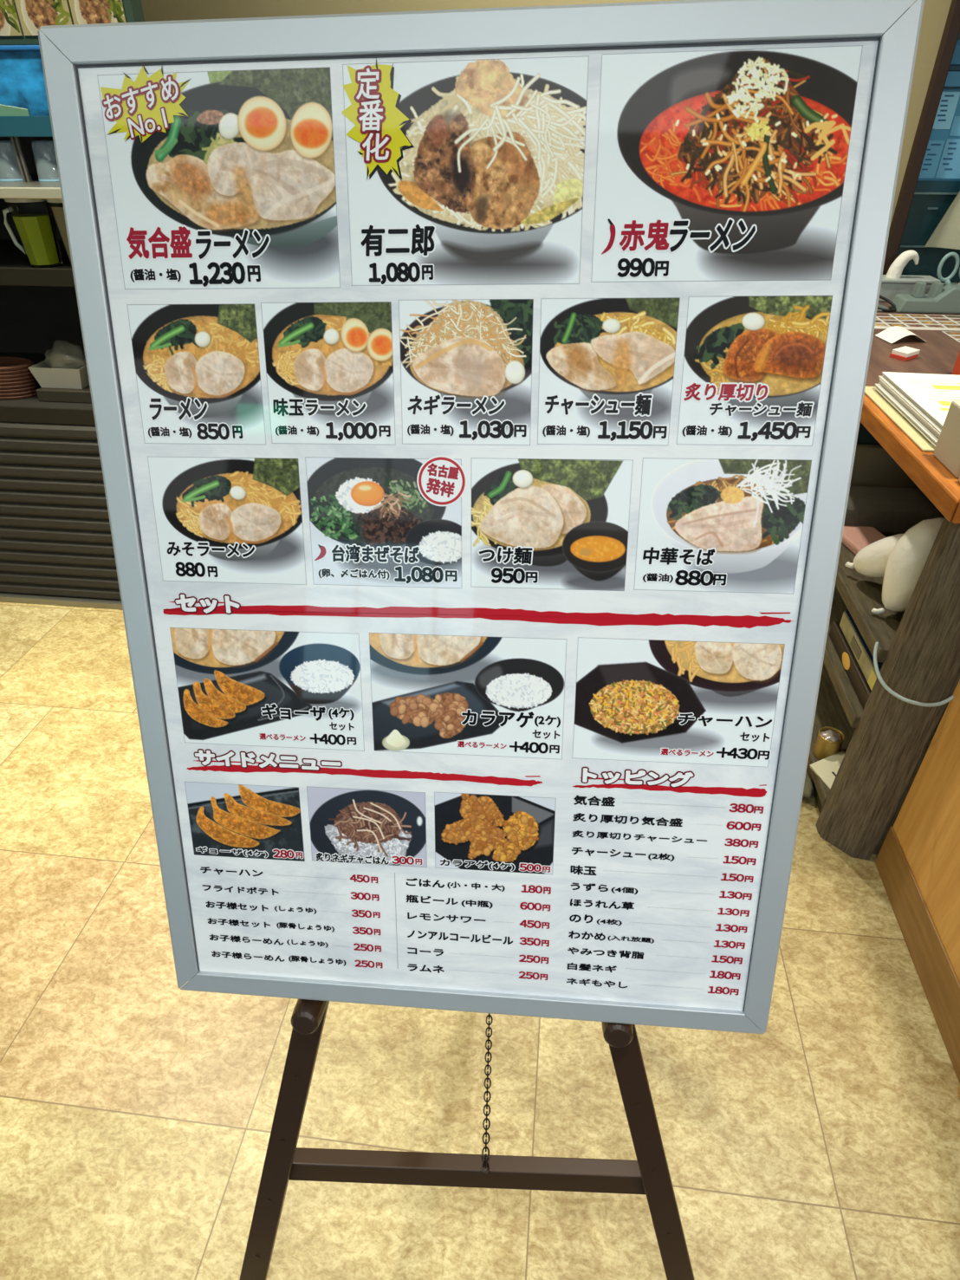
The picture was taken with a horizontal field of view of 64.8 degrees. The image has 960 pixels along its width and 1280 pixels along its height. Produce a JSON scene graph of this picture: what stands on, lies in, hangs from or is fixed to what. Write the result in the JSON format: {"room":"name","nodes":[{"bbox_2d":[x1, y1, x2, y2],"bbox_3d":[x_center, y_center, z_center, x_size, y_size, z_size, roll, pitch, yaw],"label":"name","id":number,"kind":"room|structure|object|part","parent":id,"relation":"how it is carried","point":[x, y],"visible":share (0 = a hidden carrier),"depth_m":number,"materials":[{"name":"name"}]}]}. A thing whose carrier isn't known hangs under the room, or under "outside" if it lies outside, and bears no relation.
{"room":"shop","nodes":[
{"label":"shop","id":0,"kind":"room"},
{"bbox_2d":[0,0,144,45],"bbox_3d":[-1.727,-2.015,1.670,1.780,1.122,0.060,4,35,6],"label":"header panel","id":1,"kind":"object","parent":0,"point":[133,9],"visible":0.02,"depth_m":1.88,"materials":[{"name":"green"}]},
{"bbox_2d":[0,0,23,36],"bbox_3d":[-1.212,-1.595,1.847,0.135,0.190,0.004,4,35,6],"label":"picture card","id":2,"kind":"object","parent":1,"relation":"attached to","point":[9,23],"visible":1,"depth_m":1.88,"materials":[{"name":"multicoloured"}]},
{"bbox_2d":[14,0,72,35],"bbox_3d":[-1.073,-1.586,1.833,0.135,0.190,0.004,4,35,6],"label":"picture card","id":3,"kind":"object","parent":1,"relation":"attached to","point":[33,14],"visible":0.77,"depth_m":1.86,"materials":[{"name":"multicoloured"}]},
{"bbox_2d":[68,0,126,24],"bbox_3d":[-0.934,-1.576,1.820,0.135,0.190,0.004,4,35,6],"label":"picture card","id":4,"kind":"object","parent":1,"relation":"attached to","point":[83,11],"visible":0.67,"depth_m":1.85,"materials":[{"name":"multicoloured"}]},
{"bbox_2d":[141,0,679,21],"bbox_3d":[0.083,-1.831,2.700,5.800,2.600,0.100,4,35,6],"label":"wall","id":5,"kind":"structure","parent":0,"point":[153,10],"depth_m":2.54,"materials":[{"name":"beige paint"}]},
{"bbox_2d":[883,0,959,274],"bbox_3d":[1.368,-1.977,2.171,0.035,1.760,0.300,4,35,6],"label":"trim","id":6,"kind":"structure","parent":5,"relation":"attached to","point":[951,30],"depth_m":2.29,"materials":[{"name":"brown"}]},
{"bbox_2d":[896,191,959,283],"bbox_3d":[2.015,-1.329,2.533,1.264,0.302,0.268,4,35,6],"label":"upper cabinet","id":7,"kind":"object","parent":5,"relation":"attached to","point":[927,209],"visible":0.33,"depth_m":2.47,"materials":[{"name":"teal"}]},
{"bbox_3d":[1.423,-1.293,2.486,0.085,0.005,0.007,4,35,6],"label":"slot handle","id":8,"kind":"part","parent":7,"relation":"part of","materials":[{"name":"teal"}]},
{"bbox_3d":[1.448,-1.381,2.421,0.030,0.005,0.007,4,35,6],"label":"slot handle","id":9,"kind":"part","parent":7,"relation":"part of","materials":[{"name":"teal"}]},
{"bbox_2d":[915,32,959,192],"bbox_3d":[2.014,-1.976,2.088,1.264,1.268,0.265,4,35,6],"label":"upper cabinet","id":10,"kind":"object","parent":5,"relation":"attached to","point":[952,83],"visible":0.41,"depth_m":2.33,"materials":[{"name":"blue metal"}]},
{"bbox_2d":[918,140,945,178],"bbox_3d":[1.405,-1.500,2.364,0.058,0.100,0.003,4,35,6],"label":"notice sheet","id":11,"kind":"object","parent":10,"relation":"attached to","point":[934,149],"visible":0.9,"depth_m":2.36,"materials":[{"name":"blue paper"}]},
{"bbox_2d":[924,190,959,249],"bbox_3d":[1.549,-1.368,2.369,0.242,0.266,0.082,4,35,6],"label":"hanging cloth","id":12,"kind":"object","parent":10,"relation":"hanging from","point":[946,234],"visible":1,"depth_m":2.40,"materials":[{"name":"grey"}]},
{"bbox_2d":[932,91,959,129],"bbox_3d":[1.407,-1.603,2.292,0.060,0.093,0.003,4,35,6],"label":"notice sheet","id":13,"kind":"object","parent":10,"relation":"attached to","point":[949,100],"visible":0.95,"depth_m":2.29,"materials":[{"name":"blue paper"}]},
{"bbox_2d":[935,138,959,178],"bbox_3d":[1.480,-1.497,2.356,0.085,0.104,0.003,4,35,6],"label":"notice sheet","id":14,"kind":"object","parent":10,"relation":"attached to","point":[949,167],"visible":1,"depth_m":2.36,"materials":[{"name":"blue paper"}]},
{"bbox_2d":[948,116,959,136],"bbox_3d":[1.509,-1.565,2.304,0.136,0.050,0.002,4,35,6],"label":"notice sheet","id":15,"kind":"object","parent":10,"relation":"attached to","point":[955,131],"visible":1,"depth_m":2.31,"materials":[{"name":"blue paper"}]},
{"bbox_2d":[0,601,959,1279],"bbox_3d":[-0.309,1.151,0.718,5.800,0.050,6.800,4,35,6],"label":"floor","id":16,"kind":"structure","parent":0,"point":[138,1108],"depth_m":1.25,"materials":[{"name":"tile"}]},
{"bbox_2d":[0,174,122,609],"bbox_3d":[-1.333,-0.780,2.422,2.580,1.190,0.635,4,35,6],"label":"cabinet","id":17,"kind":"object","parent":16,"relation":"on","point":[56,548],"depth_m":2.34,"materials":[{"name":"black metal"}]},
{"bbox_2d":[0,140,32,181],"bbox_3d":[-1.271,-1.293,2.043,0.087,0.093,0.087,4,35,6],"label":"glass tumbler","id":18,"kind":"object","parent":17,"relation":"on","point":[9,171],"visible":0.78,"depth_m":2.02,"materials":[{"name":"blue"}]},
{"bbox_2d":[0,357,37,400],"bbox_3d":[-1.404,-0.768,2.223,0.218,0.096,0.125,4,35,6],"label":"plates","id":19,"kind":"object","parent":17,"relation":"on","point":[17,381],"visible":0.92,"depth_m":2.20,"materials":[{"name":"brown ceramic"}]},
{"bbox_2d":[0,116,53,181],"bbox_3d":[-1.362,-1.384,2.127,1.300,0.146,0.350,4,35,6],"label":"rack","id":20,"kind":"object","parent":17,"relation":"on","point":[23,130],"visible":0.23,"depth_m":1.95,"materials":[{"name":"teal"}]},
{"bbox_2d":[0,103,30,116],"bbox_3d":[-1.210,-1.354,1.956,0.090,0.054,0.020,-8,36,-12],"label":"sachet","id":21,"kind":"object","parent":20,"relation":"on","point":[5,110],"visible":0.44,"depth_m":1.95,"materials":[{"name":"green"}]},
{"bbox_2d":[0,45,49,116],"bbox_3d":[-1.339,-1.483,2.042,0.640,0.174,0.242,4,35,6],"label":"tub","id":22,"kind":"object","parent":20,"relation":"on","point":[22,76],"visible":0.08,"depth_m":1.92,"materials":[{"name":"plastic"}]},
{"bbox_3d":[-1.339,-1.550,1.996,0.640,0.010,0.242,4,35,6],"label":"tub lid","id":23,"kind":"part","parent":22,"relation":"part of","materials":[{"name":"blue plastic"}]},
{"bbox_2d":[0,174,60,187],"bbox_3d":[-1.348,-1.266,2.098,2.550,0.014,0.558,4,35,6],"label":"shelf","id":24,"kind":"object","parent":17,"relation":"on","point":[35,183],"depth_m":1.97,"materials":[{"name":"beige metal"}]},
{"bbox_3d":[-1.381,-1.104,1.865,2.550,0.024,0.013,4,35,6],"label":"rail","id":25,"kind":"part","parent":17,"relation":"part of","materials":[{"name":"beige wood"}]},
{"bbox_2d":[1,198,62,268],"bbox_3d":[-1.151,-1.063,1.958,0.115,0.172,0.104,26,42,33],"label":"jug","id":26,"kind":"object","parent":17,"relation":"on","point":[33,220],"visible":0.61,"depth_m":1.93,"materials":[{"name":"green plastic"}]},
{"bbox_3d":[-1.207,-1.060,1.962,0.038,0.110,0.012,-3,35,-5],"label":"handle","id":27,"kind":"part","parent":26,"relation":"part of","materials":[{"name":"grey plastic"}]},
{"bbox_3d":[-1.147,-1.123,1.913,0.104,0.022,0.104,4,35,6],"label":"lid","id":28,"kind":"part","parent":26,"relation":"part of","materials":[{"name":"grey plastic"}]},
{"bbox_2d":[0,239,71,268],"bbox_3d":[-1.348,-1.109,2.203,2.550,0.030,0.565,4,35,6],"label":"shelf","id":29,"kind":"object","parent":17,"relation":"attached to","point":[10,256],"depth_m":2.12,"materials":[{"name":"black laminate"}]},
{"bbox_3d":[-1.313,-0.945,2.675,2.550,1.172,0.030,4,35,6],"label":"panel","id":30,"kind":"part","parent":17,"relation":"part of","materials":[{"name":"black laminate"}]},
{"bbox_2d":[31,140,59,181],"bbox_3d":[-1.151,-1.285,2.031,0.087,0.093,0.087,4,35,6],"label":"glass tumbler","id":31,"kind":"object","parent":17,"relation":"on","point":[43,151],"visible":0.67,"depth_m":2.00,"materials":[{"name":"blue"}]},
{"bbox_2d":[0,351,92,409],"bbox_3d":[-1.348,-0.811,2.403,2.550,0.038,0.575,4,35,6],"label":"shelf","id":32,"kind":"object","parent":17,"relation":"attached to","point":[33,402],"depth_m":2.18,"materials":[{"name":"black laminate"}]},
{"bbox_2d":[45,199,71,267],"bbox_3d":[-1.033,-1.054,1.945,0.115,0.172,0.104,26,42,33],"label":"jug","id":33,"kind":"object","parent":17,"relation":"on","point":[55,206],"visible":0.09,"depth_m":1.90,"materials":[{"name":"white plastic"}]},
{"bbox_3d":[-1.037,-1.117,1.905,0.104,0.022,0.104,4,35,6],"label":"lid","id":34,"kind":"part","parent":33,"relation":"part of","materials":[{"name":"grey plastic"}]},
{"bbox_3d":[-1.382,-0.389,2.343,2.550,0.585,0.027,4,35,6],"label":"ribbed panel","id":35,"kind":"part","parent":17,"relation":"part of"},
{"bbox_2d":[35,385,91,402],"bbox_3d":[-1.054,-0.752,2.254,0.430,0.034,0.215,4,35,6],"label":"tray","id":36,"kind":"object","parent":17,"relation":"on","point":[72,395],"visible":0.22,"depth_m":2.18,"materials":[{"name":"black"}]},
{"bbox_2d":[28,360,89,389],"bbox_3d":[-1.205,-0.781,2.216,0.155,0.058,0.120,4,35,6],"label":"box","id":37,"kind":"object","parent":36,"relation":"on","point":[46,376],"visible":0.6,"depth_m":2.17,"materials":[{"name":"beige cardboard"}]},
{"bbox_2d":[44,339,86,369],"bbox_3d":[-1.192,-0.815,2.192,0.131,0.100,0.100,4,35,6],"label":"plastic bag","id":38,"kind":"object","parent":37,"relation":"in","point":[63,354],"visible":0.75,"depth_m":2.16,"materials":[{"name":"clear"}]},
{"bbox_2d":[239,999,695,1279],"bbox_3d":[0.025,0.249,0.950,0.636,1.182,0.740,4,35,6],"label":"easel","id":39,"kind":"object","parent":16,"relation":"on","point":[649,1175],"visible":0.37,"depth_m":0.93,"materials":[{"name":"brown wood"}]},
{"bbox_3d":[-0.168,0.329,0.839,0.036,1.176,0.506,24,42,31],"label":"leg","id":40,"kind":"part","parent":39,"relation":"part of","materials":[{"name":"brown wood"}]},
{"bbox_2d":[37,0,924,1033],"bbox_3d":[-0.016,-0.026,0.680,0.652,0.869,0.268,3,35,4],"label":"menu board","id":41,"kind":"object","parent":39,"relation":"on","point":[477,395],"visible":1,"depth_m":0.64,"materials":[{"name":"white paper"}]},
{"bbox_3d":[-0.320,-0.037,0.706,0.025,0.882,0.016,2,18,5],"label":"frame rail","id":42,"kind":"part","parent":41,"relation":"part of","materials":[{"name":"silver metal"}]},
{"bbox_2d":[126,303,266,444],"bbox_3d":[-0.237,-0.221,0.635,0.108,0.111,0.001,2,18,5],"label":"photo","id":43,"kind":"object","parent":41,"relation":"attached to","point":[208,353],"depth_m":0.63},
{"bbox_2d":[97,66,340,289],"bbox_3d":[-0.200,-0.354,0.588,0.180,0.148,0.001,2,18,5],"label":"photo","id":44,"kind":"object","parent":41,"relation":"attached to","point":[253,149],"depth_m":0.59},
{"bbox_2d":[147,456,306,584],"bbox_3d":[-0.223,-0.105,0.671,0.135,0.111,0.001,2,18,5],"label":"photo","id":45,"kind":"object","parent":41,"relation":"attached to","point":[220,502],"depth_m":0.67},
{"bbox_2d":[184,781,305,861],"bbox_3d":[-0.238,0.184,0.766,0.118,0.085,0.001,2,18,5],"label":"photo","id":46,"kind":"object","parent":41,"relation":"attached to","point":[224,816],"depth_m":0.77},
{"bbox_2d":[169,627,364,751],"bbox_3d":[-0.201,0.048,0.718,0.180,0.119,0.001,2,18,5],"label":"photo","id":47,"kind":"object","parent":41,"relation":"attached to","point":[225,677],"depth_m":0.72},
{"bbox_2d":[260,301,395,444],"bbox_3d":[-0.124,-0.218,0.625,0.107,0.111,0.001,2,18,5],"label":"photo","id":48,"kind":"object","parent":41,"relation":"attached to","point":[329,353],"depth_m":0.62},
{"bbox_2d":[306,786,427,867],"bbox_3d":[-0.112,0.187,0.755,0.118,0.085,0.001,2,18,5],"label":"photo","id":49,"kind":"object","parent":41,"relation":"attached to","point":[359,822],"depth_m":0.75},
{"bbox_2d":[305,456,461,588],"bbox_3d":[-0.083,-0.101,0.659,0.135,0.112,0.001,2,18,5],"label":"photo","id":50,"kind":"object","parent":41,"relation":"attached to","point":[373,502],"depth_m":0.66},
{"bbox_2d":[342,55,589,285],"bbox_3d":[-0.012,-0.349,0.571,0.180,0.149,0.001,2,18,5],"label":"photo","id":51,"kind":"object","parent":41,"relation":"attached to","point":[496,162],"depth_m":0.57},
{"bbox_2d":[398,298,533,445],"bbox_3d":[-0.012,-0.216,0.614,0.107,0.111,0.001,2,18,5],"label":"photo","id":52,"kind":"object","parent":41,"relation":"attached to","point":[469,350],"depth_m":0.61},
{"bbox_2d":[369,632,566,759],"bbox_3d":[-0.012,0.053,0.702,0.180,0.119,0.001,2,18,5],"label":"photo","id":53,"kind":"object","parent":41,"relation":"attached to","point":[421,685],"depth_m":0.70},
{"bbox_3d":[-0.018,0.384,0.813,0.627,0.025,0.016,2,18,5],"label":"frame rail","id":54,"kind":"part","parent":41,"relation":"part of","materials":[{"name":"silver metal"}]},
{"bbox_3d":[-0.015,-0.437,0.546,0.627,0.025,0.016,2,18,5],"label":"frame rail","id":55,"kind":"part","parent":41,"relation":"part of","materials":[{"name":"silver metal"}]},
{"bbox_2d":[434,792,556,874],"bbox_3d":[0.014,0.190,0.744,0.118,0.086,0.001,2,18,5],"label":"photo","id":56,"kind":"object","parent":41,"relation":"attached to","point":[514,829],"depth_m":0.74},
{"bbox_2d":[471,457,633,591],"bbox_3d":[0.059,-0.098,0.646,0.134,0.111,0.001,2,18,5],"label":"photo","id":57,"kind":"object","parent":41,"relation":"attached to","point":[574,514],"depth_m":0.64},
{"bbox_2d":[537,297,680,445],"bbox_3d":[0.101,-0.213,0.604,0.107,0.111,0.001,2,18,5],"label":"photo","id":58,"kind":"object","parent":41,"relation":"attached to","point":[620,349],"depth_m":0.60},
{"bbox_2d":[572,636,785,766],"bbox_3d":[0.176,0.057,0.685,0.179,0.119,0.001,2,18,5],"label":"photo","id":59,"kind":"object","parent":41,"relation":"attached to","point":[631,694],"depth_m":0.68},
{"bbox_2d":[633,457,812,593],"bbox_3d":[0.200,-0.094,0.633,0.134,0.112,0.001,2,18,5],"label":"photo","id":60,"kind":"object","parent":41,"relation":"attached to","point":[752,511],"depth_m":0.63},
{"bbox_2d":[591,45,863,282],"bbox_3d":[0.175,-0.344,0.554,0.179,0.148,0.001,2,18,5],"label":"photo","id":61,"kind":"object","parent":41,"relation":"attached to","point":[760,137],"depth_m":0.55},
{"bbox_2d":[676,295,832,446],"bbox_3d":[0.213,-0.210,0.594,0.107,0.111,0.001,2,18,5],"label":"photo","id":62,"kind":"object","parent":41,"relation":"attached to","point":[779,342],"depth_m":0.59},
{"bbox_3d":[0.287,-0.017,0.653,0.025,0.882,0.016,2,18,5],"label":"frame rail","id":63,"kind":"part","parent":41,"relation":"part of","materials":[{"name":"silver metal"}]},
{"bbox_3d":[0.015,0.482,1.125,0.010,0.090,0.521,1,35,2],"label":"chain","id":64,"kind":"part","parent":39,"relation":"part of","materials":[{"name":"black metal"}]},
{"bbox_3d":[0.133,0.340,0.822,0.036,1.177,0.544,-23,41,-29],"label":"leg","id":65,"kind":"part","parent":39,"relation":"part of","materials":[{"name":"brown wood"}]},
{"bbox_2d":[802,772,814,798],"bbox_3d":[0.764,0.342,1.801,0.061,0.047,0.101,4,35,6],"label":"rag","id":66,"kind":"object","parent":16,"relation":"on","point":[808,791],"visible":0.38,"depth_m":1.77,"materials":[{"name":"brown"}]},
{"bbox_2d":[806,517,959,860],"bbox_3d":[1.167,-0.242,1.992,0.659,0.790,1.458,4,35,6],"label":"shelf unit","id":67,"kind":"object","parent":16,"relation":"on","point":[886,743],"visible":0.25,"depth_m":1.51,"materials":[{"name":"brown wood"}]},
{"bbox_2d":[810,750,845,789],"bbox_3d":[0.816,0.301,1.722,0.082,0.038,0.092,-8,35,-11],"label":"note card","id":68,"kind":"object","parent":67,"relation":"on","point":[827,769],"visible":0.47,"depth_m":1.74,"materials":[{"name":"beige paper"}]},
{"bbox_2d":[813,726,844,760],"bbox_3d":[0.816,0.244,1.772,0.057,0.066,0.057,4,35,6],"label":"tin","id":69,"kind":"object","parent":67,"relation":"on","point":[829,740],"visible":0.94,"depth_m":1.75,"materials":[{"name":"brown metal"}]},
{"bbox_2d":[829,621,871,709],"bbox_3d":[0.865,0.059,1.651,0.123,0.040,0.297,4,35,6],"label":"case","id":70,"kind":"object","parent":67,"relation":"on","point":[860,684],"visible":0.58,"depth_m":1.65,"materials":[{"name":"brown cardboard"}]},
{"bbox_2d":[839,610,883,689],"bbox_3d":[0.860,0.023,1.628,0.094,0.044,0.255,4,35,6],"label":"carton","id":71,"kind":"object","parent":70,"relation":"on","point":[857,644],"visible":0.34,"depth_m":1.62,"materials":[{"name":"beige cardboard"}]},
{"bbox_3d":[0.815,0.017,1.639,0.001,0.022,0.060,4,35,6],"label":"label panel","id":72,"kind":"part","parent":71,"relation":"part of","materials":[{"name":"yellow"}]},
{"bbox_3d":[0.801,0.083,1.544,0.001,0.034,0.033,4,35,6],"label":"label panel","id":73,"kind":"part","parent":71,"relation":"part of","materials":[{"name":"yellow paper"}]},
{"bbox_2d":[841,526,885,555],"bbox_3d":[0.916,-0.225,1.782,0.100,0.022,0.170,-4,35,-6],"label":"towel","id":74,"kind":"object","parent":67,"relation":"on","point":[854,538],"visible":0.28,"depth_m":1.79,"materials":[{"name":"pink fabric"}]},
{"bbox_2d":[850,443,919,488],"bbox_3d":[1.109,-0.452,1.983,0.440,0.165,0.190,4,35,6],"label":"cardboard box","id":75,"kind":"object","parent":67,"relation":"on","point":[873,466],"visible":0.03,"depth_m":1.90,"materials":[{"name":"brown"}]},
{"bbox_2d":[857,422,880,444],"bbox_3d":[1.091,-0.570,1.917,0.380,0.105,0.170,4,35,6],"label":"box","id":76,"kind":"object","parent":75,"relation":"on","point":[865,437],"visible":0.02,"depth_m":1.88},
{"bbox_2d":[844,485,944,534],"bbox_3d":[1.068,-0.319,1.865,0.382,0.081,0.134,4,35,6],"label":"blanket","id":77,"kind":"object","parent":67,"relation":"on","point":[891,510],"visible":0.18,"depth_m":1.83,"materials":[{"name":"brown fabric"}]},
{"bbox_2d":[845,517,943,614],"bbox_3d":[0.865,-0.170,1.532,0.141,0.208,0.226,4,35,6],"label":"stuffed toy","id":78,"kind":"object","parent":67,"relation":"on","point":[899,559],"visible":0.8,"depth_m":1.47,"materials":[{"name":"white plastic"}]},
{"bbox_2d":[860,300,959,523],"bbox_3d":[1.517,-0.648,1.849,1.330,0.040,1.732,4,35,6],"label":"counter","id":79,"kind":"object","parent":67,"relation":"on","point":[938,354],"visible":0.38,"depth_m":1.56,"materials":[{"name":"brown wood"}]},
{"bbox_2d":[877,302,888,311],"bbox_3d":[1.230,-1.067,2.416,0.115,0.005,0.150,4,35,6],"label":"tray","id":80,"kind":"object","parent":79,"relation":"on","point":[880,304],"visible":0.24,"depth_m":2.38,"materials":[{"name":"grey plastic"}]},
{"bbox_2d":[877,294,896,311],"bbox_3d":[1.254,-1.072,2.397,0.058,0.033,0.163,-10,36,-15],"label":"cable","id":81,"kind":"object","parent":80,"relation":"on","point":[888,301],"visible":0.59,"depth_m":2.36,"materials":[{"name":"black rubber"}]},
{"bbox_2d":[864,386,935,452],"bbox_3d":[0.973,-0.446,1.514,0.300,0.009,0.395,4,35,6],"label":"clipboard","id":82,"kind":"object","parent":79,"relation":"on","point":[890,411],"visible":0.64,"depth_m":1.50,"materials":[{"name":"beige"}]},
{"bbox_2d":[874,371,959,447],"bbox_3d":[1.021,-0.455,1.490,0.360,0.034,0.373,4,35,6],"label":"sheets","id":83,"kind":"object","parent":82,"relation":"on","point":[925,400],"visible":0.79,"depth_m":1.52,"materials":[{"name":"white paper"}]},
{"bbox_2d":[875,325,926,343],"bbox_3d":[1.154,-0.835,2.063,0.134,0.021,0.106,-6,35,-8],"label":"slip","id":84,"kind":"object","parent":79,"relation":"on","point":[892,334],"visible":1,"depth_m":2.05,"materials":[{"name":"white paper"}]},
{"bbox_2d":[890,345,920,361],"bbox_3d":[1.070,-0.721,1.904,0.068,0.018,0.046,-22,40,-29],"label":"block","id":85,"kind":"object","parent":79,"relation":"on","point":[905,353],"visible":1,"depth_m":1.89,"materials":[{"name":"red"}]},
{"bbox_2d":[878,250,941,301],"bbox_3d":[1.389,-1.186,2.461,0.185,0.149,0.095,4,35,6],"label":"tissue box","id":86,"kind":"object","parent":79,"relation":"on","point":[893,283],"visible":0.75,"depth_m":2.44,"materials":[{"name":"grey"}]},
{"bbox_3d":[1.389,-1.176,2.467,0.185,0.010,0.095,4,35,6],"label":"box lid","id":87,"kind":"part","parent":86,"relation":"part of","materials":[{"name":"grey plastic"}]},
{"bbox_2d":[874,313,959,331],"bbox_3d":[1.461,-0.927,2.216,0.650,0.001,0.210,4,35,6],"label":"placemat","id":88,"kind":"object","parent":79,"relation":"on","point":[942,322],"visible":0.84,"depth_m":2.23,"materials":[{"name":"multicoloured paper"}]},
{"bbox_2d":[889,280,959,313],"bbox_3d":[1.479,-1.056,2.332,0.373,0.082,0.090,4,35,6],"label":"tape dispenser","id":89,"kind":"object","parent":79,"relation":"on","point":[941,298],"visible":0.98,"depth_m":2.32,"materials":[{"name":"grey plastic"}]},
{"bbox_2d":[936,252,959,285],"bbox_3d":[1.461,-1.120,2.309,0.131,0.114,0.015,4,35,6],"label":"scissors","id":90,"kind":"object","parent":89,"relation":"on","point":[947,280],"visible":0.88,"depth_m":2.30,"materials":[{"name":"teal"}]},
{"bbox_3d":[1.444,-1.092,2.331,0.036,0.042,0.015,4,35,6],"label":"blade","id":91,"kind":"part","parent":90,"relation":"part of","materials":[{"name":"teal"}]},
{"bbox_2d":[933,400,959,482],"bbox_3d":[0.893,-0.317,1.248,0.193,0.100,0.175,4,35,6],"label":"menu stand","id":92,"kind":"object","parent":79,"relation":"on","point":[947,450],"visible":1,"depth_m":1.29,"materials":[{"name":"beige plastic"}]},
{"bbox_2d":[942,331,959,343],"bbox_3d":[1.520,-0.781,2.006,0.472,0.001,0.255,4,35,6],"label":"placemat","id":93,"kind":"object","parent":79,"relation":"on","point":[956,335],"visible":1,"depth_m":2.10,"materials":[{"name":"grey paper"}]},
{"bbox_2d":[951,350,959,375],"bbox_3d":[1.158,-0.624,1.722,0.115,0.065,0.080,4,35,6],"label":"box","id":94,"kind":"object","parent":79,"relation":"on","point":[956,371],"visible":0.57,"depth_m":1.75,"materials":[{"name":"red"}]},
{"bbox_2d":[873,641,954,707],"bbox_3d":[0.793,0.074,1.397,0.163,0.070,0.060,28,44,35],"label":"loop","id":95,"kind":"object","parent":67,"relation":"hanging from","point":[876,646],"visible":1,"depth_m":1.40,"materials":[{"name":"grey plastic"}]},
{"bbox_3d":[1.119,0.141,1.438,0.538,0.790,0.072,4,35,6],"label":"panel","id":96,"kind":"part","parent":67,"relation":"part of","materials":[{"name":"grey wood"}]},
{"bbox_2d":[875,679,959,1098],"bbox_3d":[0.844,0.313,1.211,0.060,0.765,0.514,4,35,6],"label":"counter","id":97,"kind":"object","parent":16,"relation":"on","point":[918,861],"depth_m":1.39,"materials":[{"name":"brown wood"}]},
{"bbox_3d":[0.829,0.567,1.417,0.004,0.115,0.468,4,35,6],"label":"skirting","id":98,"kind":"part","parent":97,"relation":"part of","materials":[{"name":"brown wood"}]},
{"bbox_3d":[0.844,0.302,1.232,0.026,0.760,0.468,4,35,6],"label":"panel","id":99,"kind":"part","parent":97,"relation":"part of","materials":[{"name":"brown wood"}]},
{"bbox_2d":[890,0,952,227],"bbox_3d":[1.253,-1.648,2.433,0.200,2.600,0.270,4,35,6],"label":"wall pillar","id":100,"kind":"structure","parent":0,"point":[935,12],"depth_m":2.23,"materials":[{"name":"beige paint"}]}
]}

